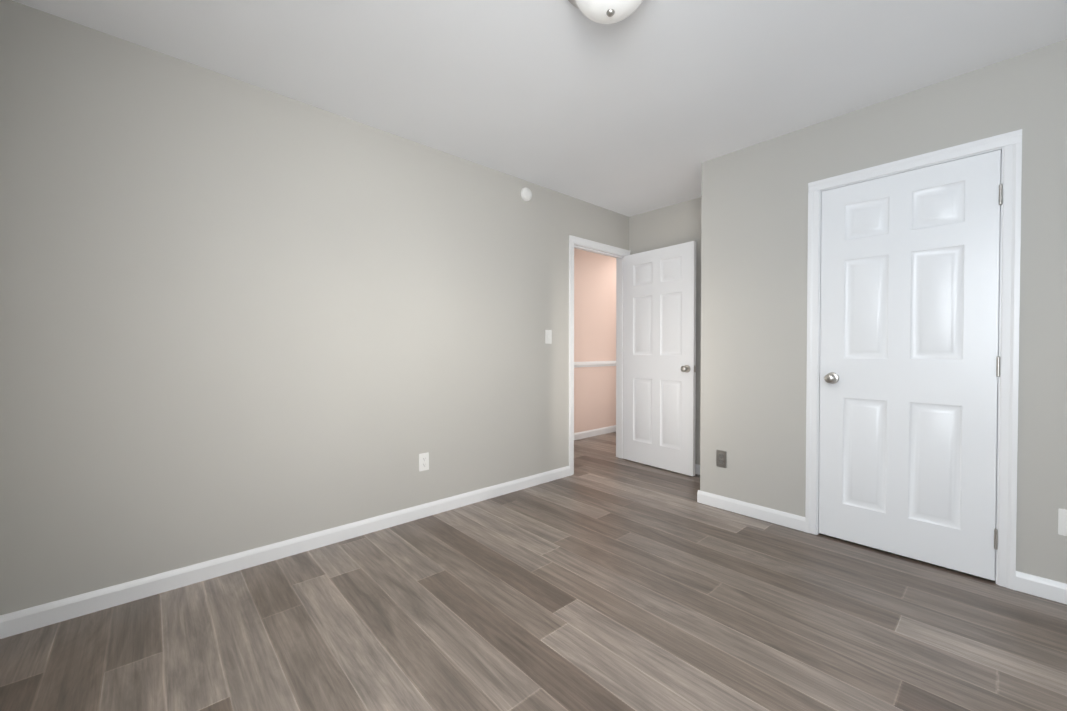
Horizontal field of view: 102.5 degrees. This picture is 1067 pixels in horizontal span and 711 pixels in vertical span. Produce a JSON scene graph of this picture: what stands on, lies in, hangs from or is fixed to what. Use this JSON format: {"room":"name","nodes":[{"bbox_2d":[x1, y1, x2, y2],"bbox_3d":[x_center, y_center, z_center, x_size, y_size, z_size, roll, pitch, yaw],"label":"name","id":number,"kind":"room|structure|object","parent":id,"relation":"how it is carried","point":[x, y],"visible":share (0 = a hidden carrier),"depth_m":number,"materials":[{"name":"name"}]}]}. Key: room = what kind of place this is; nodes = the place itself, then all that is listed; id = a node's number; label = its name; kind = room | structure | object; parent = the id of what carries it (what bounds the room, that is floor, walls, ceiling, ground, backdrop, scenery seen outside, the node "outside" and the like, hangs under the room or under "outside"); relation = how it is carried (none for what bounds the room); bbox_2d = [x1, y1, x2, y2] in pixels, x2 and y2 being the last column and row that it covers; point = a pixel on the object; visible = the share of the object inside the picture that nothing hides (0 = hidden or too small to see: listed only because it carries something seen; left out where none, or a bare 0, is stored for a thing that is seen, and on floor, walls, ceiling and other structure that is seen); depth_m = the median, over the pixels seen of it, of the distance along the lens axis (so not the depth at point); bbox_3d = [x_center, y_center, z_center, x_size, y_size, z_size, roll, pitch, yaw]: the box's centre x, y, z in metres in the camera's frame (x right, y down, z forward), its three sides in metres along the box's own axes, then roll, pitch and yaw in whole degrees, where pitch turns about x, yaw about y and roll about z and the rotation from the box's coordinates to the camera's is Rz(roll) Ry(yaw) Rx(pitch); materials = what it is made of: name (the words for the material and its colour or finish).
{"room":"empty bedroom","nodes":[
{"label":"empty bedroom","id":0,"kind":"room"},
{"bbox_2d":[0,0,628,614],"bbox_3d":[0.329,-0.170,3.831,6.730,2.440,0.110,-1,1,-42],"label":"wall","id":1,"kind":"structure","parent":0,"point":[236,316],"depth_m":2.12,"materials":[{"name":"paint"}]},
{"bbox_2d":[0,615,3,638],"bbox_3d":[-0.952,1.052,0.417,0.014,0.085,3.270,-1,1,-42],"label":"baseboard","id":2,"kind":"structure","parent":1,"relation":"attached to","point":[1,616],"depth_m":1.63,"materials":[{"name":"white wood"}]},
{"bbox_2d":[4,466,569,637],"bbox_3d":[-0.855,1.023,2.695,3.150,0.085,0.014,-1,1,-42],"label":"baseboard","id":3,"kind":"structure","parent":1,"relation":"attached to","point":[31,618],"depth_m":2.12,"materials":[{"name":"white wood"}]},
{"bbox_2d":[419,452,428,470],"bbox_3d":[-0.720,0.701,2.817,0.070,0.115,0.008,-1,1,-42],"label":"outlet","id":4,"kind":"object","parent":1,"relation":"attached to","point":[423,461],"visible":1,"depth_m":2.81,"materials":[{"name":"white plastic"}]},
{"bbox_2d":[521,187,531,200],"bbox_3d":[-0.051,-1.274,3.379,0.104,0.104,0.032,-1,1,-42],"label":"smoke detector","id":5,"kind":"object","parent":1,"relation":"attached to","point":[526,194],"visible":0.94,"depth_m":3.36,"materials":[{"name":"white plastic"}]},
{"bbox_2d":[545,330,551,343],"bbox_3d":[0.130,-0.156,3.566,0.070,0.115,0.018,-1,1,-42],"label":"light switch","id":6,"kind":"object","parent":1,"relation":"attached to","point":[548,336],"visible":1,"depth_m":3.57,"materials":[{"name":"white plastic"}]},
{"bbox_2d":[569,235,629,475],"bbox_3d":[0.606,-0.002,4.080,0.892,2.097,0.138,-1,1,-42],"label":"door frame","id":7,"kind":"structure","parent":1,"relation":"attached to","point":[617,253],"depth_m":4.20,"materials":[{"name":"white wood"}]},
{"bbox_2d":[624,241,695,475],"bbox_3d":[1.149,0.026,3.982,0.169,2.020,0.771,-1,1,-38],"label":"entry door","id":8,"kind":"structure","parent":7,"relation":"attached to","point":[659,357],"depth_m":3.93,"materials":[{"name":"white wood"}]},
{"bbox_2d":[0,432,1066,710],"bbox_3d":[1.146,1.092,2.941,6.730,0.060,4.490,-1,1,-42],"label":"floor","id":9,"kind":"structure","parent":0,"point":[602,578],"depth_m":1.70,"materials":[{"name":"brown wood"}]},
{"bbox_2d":[12,0,1066,216],"bbox_3d":[1.146,-1.418,2.909,6.730,0.080,4.490,-1,1,-42],"label":"ceiling","id":10,"kind":"structure","parent":0,"point":[647,106],"depth_m":2.00,"materials":[{"name":"paint"}]},
{"bbox_2d":[568,0,642,23],"bbox_3d":[0.273,-1.281,1.515,0.364,0.158,0.364,-1,1,-42],"label":"lamp","id":11,"kind":"object","parent":10,"relation":"attached to","point":[606,11],"visible":1,"depth_m":1.52,"materials":[{"name":"white glass"}]},
{"bbox_2d":[574,248,615,432],"bbox_3d":[0.058,-0.184,4.893,5.710,2.440,0.110,-1,1,-42],"label":"wall","id":12,"kind":"structure","parent":0,"point":[594,329],"depth_m":5.45,"materials":[{"name":"paint"}]},
{"bbox_2d":[574,425,615,439],"bbox_3d":[0.103,0.994,4.865,5.500,0.085,0.014,-1,1,-42],"label":"baseboard","id":13,"kind":"structure","parent":12,"relation":"attached to","point":[592,433],"depth_m":5.46,"materials":[{"name":"white wood"}]},
{"bbox_2d":[574,361,615,367],"bbox_3d":[0.106,0.117,4.850,5.500,0.070,0.024,-1,1,-42],"label":"trim","id":14,"kind":"structure","parent":12,"relation":"attached to","point":[594,364],"depth_m":5.45,"materials":[{"name":"white wood"}]},
{"bbox_2d":[629,197,701,464],"bbox_3d":[2.109,-0.161,3.141,0.110,2.440,3.300,-1,1,-42],"label":"wall","id":15,"kind":"structure","parent":0,"point":[674,224],"depth_m":3.91,"materials":[{"name":"paint"}]},
{"bbox_2d":[695,464,699,474],"bbox_3d":[1.323,1.007,3.935,0.014,0.085,1.090,-1,1,-42],"label":"baseboard","id":16,"kind":"structure","parent":15,"relation":"attached to","point":[697,467],"depth_m":3.78,"materials":[{"name":"white wood"}]},
{"bbox_2d":[700,39,1066,583],"bbox_3d":[2.188,-0.152,2.478,0.660,2.440,2.210,-1,1,-42],"label":"wall","id":17,"kind":"structure","parent":0,"point":[754,232],"depth_m":2.53,"materials":[{"name":"paint"}]},
{"bbox_2d":[716,450,726,467],"bbox_3d":[1.303,0.718,2.972,0.008,0.115,0.070,-1,1,-42],"label":"outlet","id":18,"kind":"object","parent":17,"relation":"attached to","point":[721,458],"visible":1,"depth_m":2.97,"materials":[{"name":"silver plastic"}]},
{"bbox_2d":[697,490,804,531],"bbox_3d":[1.418,1.021,2.845,0.014,0.085,0.685,-1,1,-42],"label":"baseboard","id":19,"kind":"structure","parent":17,"relation":"attached to","point":[793,521],"depth_m":2.81,"materials":[{"name":"white wood"}]},
{"bbox_2d":[819,150,1002,580],"bbox_3d":[1.950,0.049,2.278,0.169,2.020,0.722,-1,1,-42],"label":"closet door","id":20,"kind":"structure","parent":17,"relation":"in","point":[909,358],"depth_m":2.23,"materials":[{"name":"white wood"}]},
{"bbox_2d":[805,129,1021,589],"bbox_3d":[1.970,0.022,2.300,0.126,2.097,0.843,-1,1,-42],"label":"trim","id":21,"kind":"structure","parent":17,"relation":"attached to","point":[1009,145],"depth_m":1.99,"materials":[{"name":"white wood"}]},
{"bbox_2d":[1015,571,1066,603],"bbox_3d":[2.435,1.035,1.717,0.014,0.085,0.666,-1,1,-42],"label":"baseboard","id":22,"kind":"structure","parent":17,"relation":"attached to","point":[1045,588],"depth_m":1.90,"materials":[{"name":"white wood"}]},
{"bbox_2d":[1058,508,1066,535],"bbox_3d":[2.319,0.726,1.846,0.008,0.115,0.070,-1,1,-42],"label":"outlet","id":23,"kind":"object","parent":17,"relation":"attached to","point":[1062,521],"visible":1,"depth_m":1.86,"materials":[{"name":"white plastic"}]}
]}

